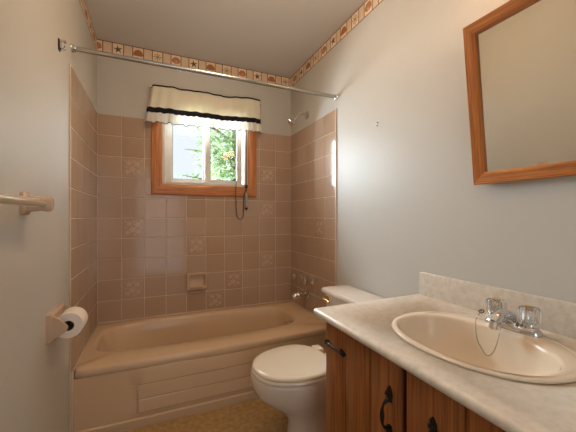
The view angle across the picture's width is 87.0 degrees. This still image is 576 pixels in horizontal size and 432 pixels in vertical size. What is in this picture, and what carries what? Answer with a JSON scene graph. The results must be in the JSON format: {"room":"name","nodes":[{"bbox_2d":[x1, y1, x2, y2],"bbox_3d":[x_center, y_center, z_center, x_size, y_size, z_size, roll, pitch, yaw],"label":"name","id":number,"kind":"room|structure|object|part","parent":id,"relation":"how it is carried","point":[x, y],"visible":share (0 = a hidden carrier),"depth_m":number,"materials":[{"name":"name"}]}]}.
{"room":"bathroom","nodes":[
{"label":"bathroom","id":0,"kind":"room"},
{"bbox_2d":[0,0,97,431],"bbox_3d":[-0.702,-0.078,0.473,0.159,2.412,3.986,0,0,-24],"label":"wall","id":1,"kind":"structure","parent":0,"point":[49,115],"depth_m":1.15,"materials":[{"name":"grey paint"}]},
{"bbox_2d":[0,192,53,214],"bbox_3d":[-0.653,-0.042,0.635,0.078,0.072,0.805,0,0,-24],"label":"towel bar","id":2,"kind":"object","parent":1,"relation":"attached to","point":[27,203],"visible":1,"depth_m":0.93,"materials":[{"name":"beige ceramic"}]},
{"bbox_2d":[46,303,70,343],"bbox_3d":[-0.934,0.434,1.261,0.069,0.116,0.184,0,0,-24],"label":"toilet paper holder","id":3,"kind":"object","parent":1,"relation":"attached to","point":[55,327],"visible":0.72,"depth_m":1.18,"materials":[{"name":"beige ceramic"}]},
{"bbox_3d":[-0.894,0.434,1.190,0.053,0.093,0.016,0,0,-24],"label":"arm","id":4,"kind":"part","parent":3,"relation":"part of","materials":[{"name":"beige ceramic"}]},
{"bbox_2d":[58,307,87,337],"bbox_3d":[-0.903,0.438,1.264,0.102,0.102,0.100,0,0,-24],"label":"toilet roll","id":5,"kind":"object","parent":3,"relation":"on","point":[78,316],"visible":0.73,"depth_m":1.23,"materials":[{"name":"beige paper"}]},
{"bbox_2d":[58,38,66,51],"bbox_3d":[-0.984,-0.749,1.328,0.031,0.054,0.032,0,0,-24],"label":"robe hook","id":6,"kind":"object","parent":1,"relation":"attached to","point":[60,41],"visible":1,"depth_m":1.32,"materials":[{"name":"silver metal"}]},
{"bbox_3d":[-1.217,0.191,1.831,0.008,1.874,0.771,0,0,-24],"label":"edge trim","id":7,"kind":"part","parent":1,"relation":"part of","materials":[{"name":"tile"}]},
{"bbox_3d":[-1.220,0.141,1.835,0.006,1.774,0.763,0,0,-24],"label":"panel","id":8,"kind":"part","parent":1,"relation":"part of","materials":[{"name":"beige tile"}]},
{"bbox_2d":[79,0,96,49],"bbox_3d":[-0.626,-1.236,0.478,0.001,0.094,3.736,0,0,-24],"label":"trim","id":9,"kind":"structure","parent":1,"relation":"attached to","point":[82,2],"depth_m":1.91,"materials":[{"name":"beige paper"}]},
{"bbox_2d":[97,39,290,322],"bbox_3d":[-0.707,-0.078,2.562,1.532,2.412,0.157,0,0,-24],"label":"wall","id":10,"kind":"structure","parent":0,"point":[148,244],"depth_m":2.41,"materials":[{"name":"tile"}]},
{"bbox_2d":[97,39,289,85],"bbox_3d":[-0.677,-1.236,2.495,1.532,0.094,0.001,0,0,-24],"label":"trim","id":11,"kind":"structure","parent":10,"relation":"attached to","point":[102,45],"depth_m":2.44,"materials":[{"name":"beige paper"}]},
{"bbox_2d":[186,271,206,290],"bbox_3d":[-0.731,0.518,2.439,0.164,0.142,0.050,0,0,-24],"label":"soap dish","id":12,"kind":"object","parent":10,"relation":"attached to","point":[194,280],"visible":1,"depth_m":2.44,"materials":[{"name":"beige ceramic"}]},
{"bbox_2d":[190,285,204,288],"bbox_3d":[-0.730,0.559,2.437,0.116,0.022,0.046,0,0,-24],"label":"tray","id":13,"kind":"object","parent":12,"relation":"on","point":[191,286],"depth_m":2.43,"materials":[{"name":"beige ceramic"}]},
{"bbox_2d":[151,122,255,196],"bbox_3d":[-0.686,-0.579,2.544,0.841,0.818,0.146,0,0,-24],"label":"window","id":14,"kind":"structure","parent":10,"relation":"in","point":[163,182],"depth_m":2.50,"materials":[{"name":"brown wood"}]},
{"bbox_3d":[-1.011,-0.579,2.336,0.078,0.818,0.026,0,0,-24],"label":"casing","id":15,"kind":"part","parent":14,"relation":"part of","materials":[{"name":"brown wood"}]},
{"bbox_3d":[-0.829,-0.583,2.514,0.342,0.610,0.030,0,0,-24],"label":"sash","id":16,"kind":"part","parent":14,"relation":"part of","materials":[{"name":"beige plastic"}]},
{"bbox_3d":[-0.662,-0.213,2.489,0.841,0.086,0.026,0,0,-24],"label":"casing","id":17,"kind":"part","parent":14,"relation":"part of","materials":[{"name":"brown wood"}]},
{"bbox_3d":[-0.690,-0.583,2.552,0.693,0.658,0.128,0,0,-24],"label":"frame","id":18,"kind":"part","parent":14,"relation":"part of","materials":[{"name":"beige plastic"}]},
{"bbox_3d":[-0.550,-0.583,2.593,0.320,0.610,0.030,0,0,-24],"label":"sash","id":19,"kind":"part","parent":14,"relation":"part of","materials":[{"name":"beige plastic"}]},
{"bbox_2d":[236,131,247,218],"bbox_3d":[-0.393,-0.375,2.583,0.111,0.794,0.030,0,0,-24],"label":"pull cord","id":20,"kind":"object","parent":14,"relation":"hanging from","point":[246,185],"visible":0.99,"depth_m":2.59,"materials":[{"name":"brown plastic"}]},
{"bbox_3d":[-0.313,-0.579,2.643,0.078,0.818,0.026,0,0,-24],"label":"casing","id":21,"kind":"part","parent":14,"relation":"part of","materials":[{"name":"brown wood"}]},
{"bbox_2d":[145,84,261,133],"bbox_3d":[-0.648,-0.857,2.454,0.925,0.316,0.097,0,0,-24],"label":"window valance","id":22,"kind":"object","parent":10,"relation":"attached to","point":[173,105],"visible":1,"depth_m":2.42,"materials":[{"name":"fabric"}]},
{"bbox_2d":[125,398,286,431],"bbox_3d":[0.064,1.188,0.809,1.832,0.120,3.986,0,0,-24],"label":"floor","id":23,"kind":"structure","parent":0,"point":[255,415],"depth_m":1.67,"materials":[{"name":"plastic"}]},
{"bbox_2d":[71,300,325,431],"bbox_3d":[-0.522,0.945,2.142,1.520,0.366,0.762,0,0,-24],"label":"bathtub","id":24,"kind":"object","parent":23,"relation":"on","point":[130,374],"visible":0.82,"depth_m":1.77,"materials":[{"name":"beige ceramic"}]},
{"bbox_2d":[74,301,325,379],"bbox_3d":[-0.523,0.915,2.143,1.514,0.298,0.751,0,0,-24],"label":"basin","id":25,"kind":"object","parent":24,"relation":"in","point":[219,343],"depth_m":1.97,"materials":[{"name":"beige ceramic"}]},
{"bbox_2d":[251,285,385,431],"bbox_3d":[0.162,0.782,1.575,0.724,0.692,0.550,0,0,-24],"label":"toilet","id":26,"kind":"object","parent":23,"relation":"on","point":[291,379],"visible":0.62,"depth_m":1.43,"materials":[{"name":"beige ceramic"}]},
{"bbox_3d":[0.104,0.939,1.550,0.598,0.378,0.360,0,0,-24],"label":"bowl","id":27,"kind":"part","parent":26,"relation":"part of","materials":[{"name":"beige ceramic"}]},
{"bbox_3d":[0.016,0.721,1.511,0.387,0.022,0.360,0,0,-24],"label":"lid","id":28,"kind":"part","parent":26,"relation":"part of","materials":[{"name":"beige plastic"}]},
{"bbox_3d":[0.234,0.496,1.811,0.035,0.036,0.074,0,0,-24],"label":"flush lever","id":29,"kind":"part","parent":26,"relation":"part of","materials":[{"name":"gold metal"}]},
{"bbox_3d":[0.405,0.622,1.682,0.180,0.312,0.492,0,0,-24],"label":"tank","id":30,"kind":"part","parent":26,"relation":"part of","materials":[{"name":"beige ceramic"}]},
{"bbox_3d":[0.402,0.451,1.681,0.200,0.030,0.550,0,0,-24],"label":"tank lid","id":31,"kind":"part","parent":26,"relation":"part of","materials":[{"name":"beige ceramic"}]},
{"bbox_2d":[324,322,505,431],"bbox_3d":[0.548,0.757,0.865,0.593,0.742,0.838,0,0,-24],"label":"vanity cabinet","id":32,"kind":"object","parent":23,"relation":"on","point":[366,391],"visible":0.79,"depth_m":0.87,"materials":[{"name":"brown wood"}]},
{"bbox_3d":[0.226,0.699,0.966,0.018,0.628,0.380,0,0,-24],"label":"door","id":33,"kind":"part","parent":32,"relation":"part of","materials":[{"name":"brown wood"}]},
{"bbox_3d":[0.262,0.534,0.820,0.034,0.151,0.022,0,0,-24],"label":"handle","id":34,"kind":"part","parent":32,"relation":"part of","materials":[{"name":"black metal"}]},
{"bbox_3d":[0.319,0.534,0.691,0.034,0.151,0.022,0,0,-24],"label":"handle","id":35,"kind":"part","parent":32,"relation":"part of","materials":[{"name":"black metal"}]},
{"bbox_2d":[313,272,575,431],"bbox_3d":[0.548,0.321,0.886,0.580,0.128,0.916,0,0,-24],"label":"countertop","id":36,"kind":"structure","parent":32,"relation":"on","point":[510,405],"depth_m":0.85,"materials":[{"name":"laminate"}]},
{"bbox_2d":[392,311,575,383],"bbox_3d":[0.546,0.426,0.891,0.406,0.154,0.490,0,0,-24],"label":"sink","id":37,"kind":"object","parent":36,"relation":"in","point":[449,337],"visible":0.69,"depth_m":0.92,"materials":[{"name":"beige ceramic"}]},
{"bbox_2d":[485,297,542,337],"bbox_3d":[0.699,0.309,0.946,0.138,0.082,0.143,0,0,27],"label":"sink faucet","id":38,"kind":"object","parent":37,"relation":"on","point":[530,317],"visible":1,"depth_m":0.92,"materials":[{"name":"silver metal"}]},
{"bbox_2d":[475,309,501,355],"bbox_3d":[0.618,0.365,0.950,0.049,0.120,0.112,0,0,2],"label":"chain","id":39,"kind":"object","parent":38,"relation":"hanging from","point":[480,309],"visible":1,"depth_m":0.94,"materials":[{"name":"silver metal"}]},
{"bbox_3d":[0.686,0.295,1.001,0.060,0.049,0.059,0,0,-24],"label":"knob","id":40,"kind":"part","parent":38,"relation":"part of","materials":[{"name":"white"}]},
{"bbox_3d":[0.670,0.316,0.940,0.128,0.061,0.044,0,0,-24],"label":"spout","id":41,"kind":"part","parent":38,"relation":"part of","materials":[{"name":"silver metal"}]},
{"bbox_3d":[0.725,0.329,0.912,0.048,0.022,0.048,0,0,-24],"label":"handle","id":42,"kind":"part","parent":38,"relation":"part of","materials":[{"name":"silver metal"}]},
{"bbox_3d":[0.725,0.295,0.913,0.060,0.049,0.059,0,0,-24],"label":"knob","id":43,"kind":"part","parent":38,"relation":"part of","materials":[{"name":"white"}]},
{"bbox_3d":[0.392,0.699,0.588,0.018,0.628,0.414,0,0,-24],"label":"door","id":44,"kind":"part","parent":32,"relation":"part of","materials":[{"name":"brown wood"}]},
{"bbox_2d":[84,0,365,77],"bbox_3d":[0.064,-1.344,0.809,1.832,0.120,3.986,0,0,-24],"label":"ceiling","id":45,"kind":"structure","parent":0,"point":[276,37],"depth_m":2.05,"materials":[{"name":"white paint"}]},
{"bbox_2d":[290,0,575,319],"bbox_3d":[0.830,-0.078,1.146,0.159,2.412,3.986,0,0,-24],"label":"wall","id":46,"kind":"structure","parent":0,"point":[373,208],"depth_m":1.51,"materials":[{"name":"grey paint"}]},
{"bbox_2d":[70,43,338,99],"bbox_3d":[-0.372,-0.833,1.800,1.534,0.063,0.042,0,0,-22],"label":"shower rod","id":47,"kind":"object","parent":46,"relation":"attached to","point":[73,48],"visible":1,"depth_m":1.73,"materials":[{"name":"silver metal"}]},
{"bbox_2d":[292,272,303,279],"bbox_3d":[0.081,0.501,2.556,0.082,0.068,0.068,0,0,-24],"label":"tap","id":48,"kind":"object","parent":46,"relation":"attached to","point":[295,276],"visible":1,"depth_m":2.54,"materials":[{"name":"silver metal"}]},
{"bbox_3d":[0.063,0.501,2.548,0.042,0.062,0.062,0,0,-24],"label":"knob","id":49,"kind":"part","parent":48,"relation":"part of","materials":[{"name":"silver metal"}]},
{"bbox_2d":[288,111,308,126],"bbox_3d":[0.080,-0.796,2.459,0.174,0.144,0.068,0,0,-24],"label":"shower","id":50,"kind":"object","parent":46,"relation":"attached to","point":[291,122],"visible":1,"depth_m":2.45,"materials":[{"name":"silver metal"}]},
{"bbox_3d":[0.105,-0.814,2.470,0.120,0.074,0.021,0,0,-24],"label":"arm","id":51,"kind":"part","parent":50,"relation":"part of","materials":[{"name":"silver metal"}]},
{"bbox_2d":[292,289,308,299],"bbox_3d":[0.096,0.633,2.458,0.138,0.076,0.076,0,0,-24],"label":"tub spout","id":52,"kind":"object","parent":46,"relation":"attached to","point":[305,293],"visible":1,"depth_m":2.44,"materials":[{"name":"silver metal"}]},
{"bbox_2d":[302,276,314,284],"bbox_3d":[0.158,0.501,2.382,0.082,0.068,0.068,0,0,-24],"label":"tap","id":53,"kind":"object","parent":46,"relation":"attached to","point":[305,280],"visible":1,"depth_m":2.37,"materials":[{"name":"silver metal"}]},
{"bbox_3d":[0.140,0.501,2.374,0.042,0.062,0.062,0,0,-24],"label":"knob","id":54,"kind":"part","parent":53,"relation":"part of","materials":[{"name":"silver metal"}]},
{"bbox_3d":[0.176,0.141,2.449,0.007,1.774,0.763,0,0,-24],"label":"panel","id":55,"kind":"part","parent":46,"relation":"part of","materials":[{"name":"beige tile"}]},
{"bbox_3d":[0.178,0.191,2.443,0.008,1.874,0.775,0,0,-24],"label":"edge trim","id":56,"kind":"part","parent":46,"relation":"part of","materials":[{"name":"tile"}]},
{"bbox_2d":[290,0,382,86],"bbox_3d":[0.774,-1.236,1.094,0.001,0.094,3.736,0,0,-24],"label":"trim","id":57,"kind":"structure","parent":46,"relation":"attached to","point":[367,6],"depth_m":2.08,"materials":[{"name":"beige paper"}]},
{"bbox_2d":[419,272,575,338],"bbox_3d":[0.804,0.308,0.998,0.022,0.103,0.916,0,0,-24],"label":"backsplash","id":58,"kind":"structure","parent":46,"relation":"attached to","point":[558,316],"depth_m":1.09,"materials":[{"name":"laminate"}]},
{"bbox_2d":[463,0,575,184],"bbox_3d":[0.814,-0.413,0.878,0.085,0.584,0.600,0,0,-25],"label":"wall mirror","id":59,"kind":"object","parent":46,"relation":"attached to","point":[520,56],"visible":1,"depth_m":0.99,"materials":[{"name":"brown wood"}]},
{"label":"outside","id":60,"kind":"structure","parent":0,"visible":0},
{"bbox_2d":[178,126,235,180],"bbox_3d":[-1.098,-1.211,6.295,2.701,5.286,2.748,0,0,-24],"label":"leafy tree","id":61,"kind":"object","parent":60,"point":[230,156],"visible":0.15,"depth_m":6.08,"materials":[{"name":"green plant"}]}
]}

